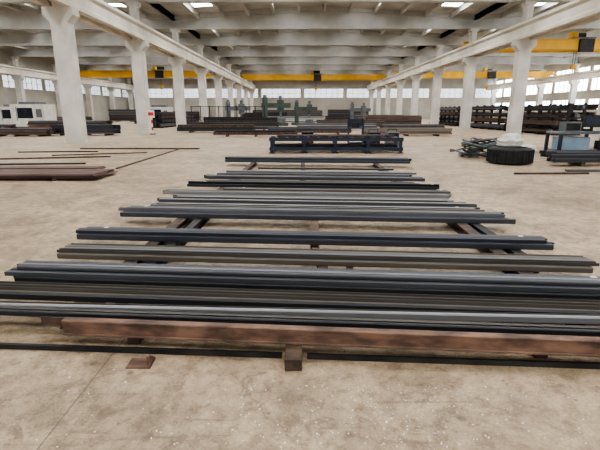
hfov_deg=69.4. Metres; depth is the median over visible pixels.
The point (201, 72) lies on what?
concrete column
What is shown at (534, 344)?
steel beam
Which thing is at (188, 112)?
stack
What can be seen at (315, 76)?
crane
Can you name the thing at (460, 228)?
support rail
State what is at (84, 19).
beam
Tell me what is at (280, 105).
press
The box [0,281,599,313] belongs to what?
bundle
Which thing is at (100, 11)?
beam
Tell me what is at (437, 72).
concrete column
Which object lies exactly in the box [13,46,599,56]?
roof beam
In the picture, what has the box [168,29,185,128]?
concrete column
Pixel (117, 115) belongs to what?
stack
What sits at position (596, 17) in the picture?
beam
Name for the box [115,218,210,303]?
support rail
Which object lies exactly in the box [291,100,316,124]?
press
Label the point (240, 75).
roof beam
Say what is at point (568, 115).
rack
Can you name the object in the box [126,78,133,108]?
concrete column
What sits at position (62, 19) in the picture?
concrete column
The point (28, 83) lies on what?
window
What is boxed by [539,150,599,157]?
sheets
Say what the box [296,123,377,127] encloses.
stack
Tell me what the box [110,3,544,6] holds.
skylight
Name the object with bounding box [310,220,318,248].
timber skid
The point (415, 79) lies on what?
concrete column
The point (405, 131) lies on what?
stack
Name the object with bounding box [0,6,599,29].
roof beam
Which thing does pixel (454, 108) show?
rack
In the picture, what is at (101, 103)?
wall
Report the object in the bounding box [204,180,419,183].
bundle
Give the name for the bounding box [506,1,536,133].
concrete column
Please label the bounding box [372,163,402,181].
support rail
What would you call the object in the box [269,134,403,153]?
table
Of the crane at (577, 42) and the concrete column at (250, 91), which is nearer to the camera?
the crane at (577, 42)
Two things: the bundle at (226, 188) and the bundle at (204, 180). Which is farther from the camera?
the bundle at (204, 180)
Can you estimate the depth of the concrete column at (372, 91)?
101.40 m
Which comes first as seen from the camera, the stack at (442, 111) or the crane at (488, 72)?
the stack at (442, 111)
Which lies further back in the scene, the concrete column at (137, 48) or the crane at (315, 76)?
the crane at (315, 76)
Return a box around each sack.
[497,133,523,146]
[523,144,537,153]
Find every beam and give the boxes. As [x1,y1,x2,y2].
[0,0,572,3]
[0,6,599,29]
[0,29,599,45]
[0,64,133,89]
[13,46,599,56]
[29,0,243,86]
[50,0,255,90]
[54,56,578,64]
[61,317,599,356]
[85,64,543,69]
[130,75,476,78]
[231,70,512,74]
[367,0,599,90]
[373,14,599,89]
[487,69,599,89]
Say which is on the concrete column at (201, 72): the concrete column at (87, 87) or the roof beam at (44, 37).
the roof beam at (44, 37)
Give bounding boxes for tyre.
[486,146,534,164]
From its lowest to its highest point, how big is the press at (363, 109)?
2.880 m
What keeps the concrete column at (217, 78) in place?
on the floor
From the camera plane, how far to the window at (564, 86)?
76.64 m
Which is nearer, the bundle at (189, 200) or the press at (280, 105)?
the bundle at (189, 200)
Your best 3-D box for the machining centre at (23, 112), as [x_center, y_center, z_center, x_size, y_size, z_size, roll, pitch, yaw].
[-28.664,-11.865,46.642,3.600,2.650,2.350,0,15,0]
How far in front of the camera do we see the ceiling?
38.88 m
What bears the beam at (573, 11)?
on the concrete column
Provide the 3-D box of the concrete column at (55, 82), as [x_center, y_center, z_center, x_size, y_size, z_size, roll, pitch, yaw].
[-40.074,-21.855,72.102,1.500,9.150,0.700,0,15,0]
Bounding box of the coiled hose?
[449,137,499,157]
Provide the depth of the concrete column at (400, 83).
71.47 m
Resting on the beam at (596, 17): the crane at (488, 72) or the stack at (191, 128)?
the crane at (488, 72)
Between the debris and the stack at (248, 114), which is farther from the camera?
the stack at (248, 114)
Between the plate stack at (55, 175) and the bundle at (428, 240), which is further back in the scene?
the plate stack at (55, 175)
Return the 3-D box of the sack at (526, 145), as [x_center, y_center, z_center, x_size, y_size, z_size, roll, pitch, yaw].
[8.725,-2.892,16.649,0.809,0.404,0.623,0,15,0]
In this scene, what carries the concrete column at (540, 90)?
on the floor
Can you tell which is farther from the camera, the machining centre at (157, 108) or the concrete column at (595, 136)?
the machining centre at (157, 108)
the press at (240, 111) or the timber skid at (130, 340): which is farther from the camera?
the press at (240, 111)
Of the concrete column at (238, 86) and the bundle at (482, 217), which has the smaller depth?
the bundle at (482, 217)
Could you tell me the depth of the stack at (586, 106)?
35.00 m
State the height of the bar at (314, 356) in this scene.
0.035 m
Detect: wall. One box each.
[0,49,128,119]
[130,78,493,118]
[494,56,599,119]
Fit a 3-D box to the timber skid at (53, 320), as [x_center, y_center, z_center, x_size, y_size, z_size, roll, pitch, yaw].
[0.719,0.734,2.976,5.200,0.050,0.434,0,15,0]
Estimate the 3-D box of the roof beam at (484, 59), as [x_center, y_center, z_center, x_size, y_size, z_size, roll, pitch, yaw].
[2.475,-27.151,70.414,85.100,1.950,0.700,0,15,0]
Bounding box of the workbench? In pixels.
[544,131,599,149]
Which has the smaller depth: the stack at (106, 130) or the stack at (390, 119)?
the stack at (106, 130)
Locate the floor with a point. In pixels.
(39, 217)
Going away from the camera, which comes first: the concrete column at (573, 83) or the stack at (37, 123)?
the stack at (37, 123)
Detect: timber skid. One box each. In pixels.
[41,316,64,323]
[127,338,143,343]
[285,344,301,370]
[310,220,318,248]
[531,354,547,357]
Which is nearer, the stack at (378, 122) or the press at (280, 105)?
the stack at (378, 122)
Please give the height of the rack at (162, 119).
1.644 m
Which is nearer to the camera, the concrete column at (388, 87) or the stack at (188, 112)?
the concrete column at (388, 87)
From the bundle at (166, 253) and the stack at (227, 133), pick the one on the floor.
the stack at (227, 133)
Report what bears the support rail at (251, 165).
on the floor
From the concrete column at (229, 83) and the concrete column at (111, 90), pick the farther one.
the concrete column at (111, 90)
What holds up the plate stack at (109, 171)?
on the floor
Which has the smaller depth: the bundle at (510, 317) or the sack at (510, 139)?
the bundle at (510, 317)
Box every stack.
[0,124,16,127]
[0,128,58,136]
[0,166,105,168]
[0,169,117,173]
[0,171,106,180]
[26,120,112,127]
[49,125,120,135]
[57,117,92,119]
[108,109,135,121]
[134,116,198,123]
[177,124,255,132]
[186,111,199,117]
[186,122,278,129]
[203,117,277,121]
[213,130,297,136]
[240,113,287,116]
[253,110,294,115]
[268,116,324,122]
[268,127,351,133]
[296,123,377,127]
[299,110,322,115]
[316,120,385,126]
[325,116,344,119]
[327,110,368,119]
[354,115,366,118]
[361,128,451,135]
[366,115,421,123]
[379,124,444,127]
[442,111,489,122]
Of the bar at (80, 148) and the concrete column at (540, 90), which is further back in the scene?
the concrete column at (540, 90)
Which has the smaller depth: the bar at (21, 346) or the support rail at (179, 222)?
the bar at (21, 346)
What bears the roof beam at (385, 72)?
on the concrete column at (245, 89)
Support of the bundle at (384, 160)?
on the support rail at (251, 165)
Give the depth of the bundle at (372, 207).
6.83 m
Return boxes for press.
[225,100,249,116]
[261,95,290,125]
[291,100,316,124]
[349,102,370,119]
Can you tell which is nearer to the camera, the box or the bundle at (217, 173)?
the bundle at (217, 173)
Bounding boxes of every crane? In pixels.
[80,67,231,88]
[241,71,386,89]
[392,67,556,89]
[458,32,599,72]
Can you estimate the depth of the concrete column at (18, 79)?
61.65 m
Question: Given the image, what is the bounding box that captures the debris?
[36,377,586,449]
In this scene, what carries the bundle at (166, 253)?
on the support rail at (179, 222)
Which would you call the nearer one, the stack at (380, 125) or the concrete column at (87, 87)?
the stack at (380, 125)
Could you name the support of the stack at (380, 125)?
on the floor
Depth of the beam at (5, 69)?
67.42 m
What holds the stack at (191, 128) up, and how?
on the floor
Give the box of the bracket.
[126,355,155,368]
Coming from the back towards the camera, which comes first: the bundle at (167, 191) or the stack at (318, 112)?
the stack at (318, 112)
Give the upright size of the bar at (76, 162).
0.050 m
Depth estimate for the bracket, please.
2.82 m
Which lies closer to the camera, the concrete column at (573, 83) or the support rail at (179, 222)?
the support rail at (179, 222)
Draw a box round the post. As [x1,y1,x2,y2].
[147,110,154,133]
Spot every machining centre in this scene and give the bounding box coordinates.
[0,104,11,123]
[9,102,56,127]
[150,105,172,111]
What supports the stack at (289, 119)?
on the floor
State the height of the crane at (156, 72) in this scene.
3.800 m
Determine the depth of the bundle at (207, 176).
9.81 m
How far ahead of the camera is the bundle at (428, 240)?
5.04 m
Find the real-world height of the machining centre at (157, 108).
2.550 m
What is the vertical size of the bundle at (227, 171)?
0.051 m
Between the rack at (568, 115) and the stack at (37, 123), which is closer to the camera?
the rack at (568, 115)
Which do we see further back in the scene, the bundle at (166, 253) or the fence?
the fence
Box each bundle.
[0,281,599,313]
[0,301,599,324]
[0,306,599,336]
[4,260,599,299]
[57,243,599,272]
[75,226,554,249]
[118,205,515,223]
[150,202,484,210]
[157,197,476,206]
[163,189,451,197]
[173,194,453,201]
[187,181,438,189]
[204,174,424,181]
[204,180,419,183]
[217,173,411,176]
[223,187,450,192]
[225,156,411,163]
[226,170,416,174]
[258,167,393,170]
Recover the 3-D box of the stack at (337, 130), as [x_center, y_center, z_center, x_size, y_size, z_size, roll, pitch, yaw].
[0.731,-7.023,32.267,6.235,0.525,1.200,0,15,0]
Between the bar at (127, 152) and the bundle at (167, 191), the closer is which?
the bundle at (167, 191)
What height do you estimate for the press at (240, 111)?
3.060 m
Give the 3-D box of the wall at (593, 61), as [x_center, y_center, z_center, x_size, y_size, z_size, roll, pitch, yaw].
[46.045,-16.364,46.557,0.300,11.400,119.000,0,15,0]
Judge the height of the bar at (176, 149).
0.030 m
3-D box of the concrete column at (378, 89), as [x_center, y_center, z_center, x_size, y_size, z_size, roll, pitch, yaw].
[16.669,-26.948,91.652,1.500,9.150,0.700,0,15,0]
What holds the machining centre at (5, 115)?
on the floor
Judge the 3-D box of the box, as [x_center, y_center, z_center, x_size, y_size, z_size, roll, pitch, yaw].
[10.117,-3.737,16.201,0.600,0.465,0.420,0,15,0]
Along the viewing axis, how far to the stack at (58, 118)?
55.73 m
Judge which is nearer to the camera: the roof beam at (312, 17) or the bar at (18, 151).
the bar at (18, 151)
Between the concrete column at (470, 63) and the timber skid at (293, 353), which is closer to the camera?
the timber skid at (293, 353)
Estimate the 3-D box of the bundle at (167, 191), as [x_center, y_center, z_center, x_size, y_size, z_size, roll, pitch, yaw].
[0.070,-0.577,8.005,5.368,0.050,0.246,1,15,4]
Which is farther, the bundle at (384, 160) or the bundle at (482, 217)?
the bundle at (384, 160)
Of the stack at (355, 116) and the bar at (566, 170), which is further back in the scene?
the stack at (355, 116)
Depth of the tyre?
13.41 m
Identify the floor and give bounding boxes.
[0,119,599,449]
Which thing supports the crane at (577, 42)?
on the beam at (596, 17)
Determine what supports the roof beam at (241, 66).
on the concrete column at (238, 86)
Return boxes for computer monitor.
[582,115,599,131]
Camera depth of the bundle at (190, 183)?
8.73 m
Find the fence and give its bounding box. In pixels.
[191,106,264,121]
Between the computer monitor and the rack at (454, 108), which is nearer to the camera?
the computer monitor
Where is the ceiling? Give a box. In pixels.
[0,3,595,70]
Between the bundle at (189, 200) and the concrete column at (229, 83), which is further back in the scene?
the concrete column at (229, 83)
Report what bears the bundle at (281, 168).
on the support rail at (375, 165)
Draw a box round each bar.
[0,156,110,159]
[0,162,85,164]
[0,342,281,357]
[18,151,97,152]
[52,152,146,155]
[80,148,199,148]
[115,149,178,168]
[307,353,599,368]
[514,172,589,174]
[565,169,599,171]
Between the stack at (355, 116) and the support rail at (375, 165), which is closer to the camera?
the support rail at (375, 165)
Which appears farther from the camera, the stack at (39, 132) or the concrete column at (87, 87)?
the concrete column at (87, 87)
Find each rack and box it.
[152,112,175,127]
[439,106,460,125]
[470,104,507,129]
[503,103,582,134]
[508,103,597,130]
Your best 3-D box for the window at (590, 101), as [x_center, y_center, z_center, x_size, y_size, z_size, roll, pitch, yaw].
[46.048,-13.659,47.675,0.140,1.600,118.320,0,15,0]
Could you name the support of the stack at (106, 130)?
on the floor
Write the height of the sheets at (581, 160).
0.322 m
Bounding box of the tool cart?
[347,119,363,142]
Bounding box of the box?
[558,119,581,131]
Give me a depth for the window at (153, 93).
104.49 m
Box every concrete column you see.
[10,56,25,103]
[41,1,87,142]
[52,64,61,116]
[83,70,94,119]
[107,78,115,108]
[125,1,151,133]
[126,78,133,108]
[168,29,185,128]
[194,45,207,121]
[212,56,223,116]
[225,64,234,116]
[234,70,242,116]
[242,79,249,112]
[248,81,254,112]
[368,81,374,114]
[375,79,382,114]
[384,70,392,114]
[395,64,405,114]
[410,56,421,114]
[430,45,445,123]
[459,28,479,128]
[489,78,497,117]
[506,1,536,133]
[535,70,545,111]
[566,64,580,111]
[592,97,599,142]
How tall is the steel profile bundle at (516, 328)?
0.041 m
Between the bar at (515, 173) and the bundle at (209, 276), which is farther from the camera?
the bar at (515, 173)
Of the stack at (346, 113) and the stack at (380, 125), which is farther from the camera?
the stack at (346, 113)
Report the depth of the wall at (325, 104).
104.60 m
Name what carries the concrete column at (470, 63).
on the floor
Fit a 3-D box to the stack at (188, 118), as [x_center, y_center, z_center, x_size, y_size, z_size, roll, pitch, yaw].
[-17.585,-13.903,57.476,8.237,1.132,2.000,0,15,0]
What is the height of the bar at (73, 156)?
0.050 m
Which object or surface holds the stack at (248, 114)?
on the floor
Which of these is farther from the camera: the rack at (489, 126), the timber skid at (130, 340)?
the rack at (489, 126)
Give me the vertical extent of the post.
1.750 m
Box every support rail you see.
[60,218,194,328]
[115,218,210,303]
[217,162,257,189]
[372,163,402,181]
[446,223,599,336]
[467,223,538,272]
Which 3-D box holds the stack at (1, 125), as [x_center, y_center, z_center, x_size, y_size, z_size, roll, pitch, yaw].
[-26.744,-7.876,35.344,6.226,0.626,2.000,0,15,0]
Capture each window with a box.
[2,75,127,96]
[133,89,490,97]
[495,99,598,106]
[496,65,599,96]
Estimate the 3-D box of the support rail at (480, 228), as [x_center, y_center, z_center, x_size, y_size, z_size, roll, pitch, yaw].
[2.437,-0.192,6.856,0.121,0.115,5.000,0,15,1]
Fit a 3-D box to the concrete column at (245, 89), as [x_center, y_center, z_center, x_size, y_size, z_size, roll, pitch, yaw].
[-11.431,-26.998,91.843,1.500,9.150,0.700,0,15,0]
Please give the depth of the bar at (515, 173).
11.49 m
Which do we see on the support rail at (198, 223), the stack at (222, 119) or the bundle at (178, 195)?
the bundle at (178, 195)
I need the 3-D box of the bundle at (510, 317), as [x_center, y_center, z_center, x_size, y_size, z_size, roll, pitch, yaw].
[0.205,0.658,3.257,6.192,0.055,0.097,1,15,3]
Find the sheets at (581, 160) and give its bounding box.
[547,154,599,166]
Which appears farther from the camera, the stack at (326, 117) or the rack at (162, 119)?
the stack at (326, 117)
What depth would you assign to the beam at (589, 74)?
74.79 m
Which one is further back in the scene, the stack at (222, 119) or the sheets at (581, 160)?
the stack at (222, 119)
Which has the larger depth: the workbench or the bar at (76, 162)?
the workbench
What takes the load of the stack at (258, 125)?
on the floor
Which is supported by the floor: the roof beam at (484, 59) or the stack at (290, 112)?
the stack at (290, 112)
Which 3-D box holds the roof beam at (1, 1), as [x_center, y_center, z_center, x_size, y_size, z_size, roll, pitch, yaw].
[2.187,-16.766,30.546,85.100,1.950,0.700,0,15,0]

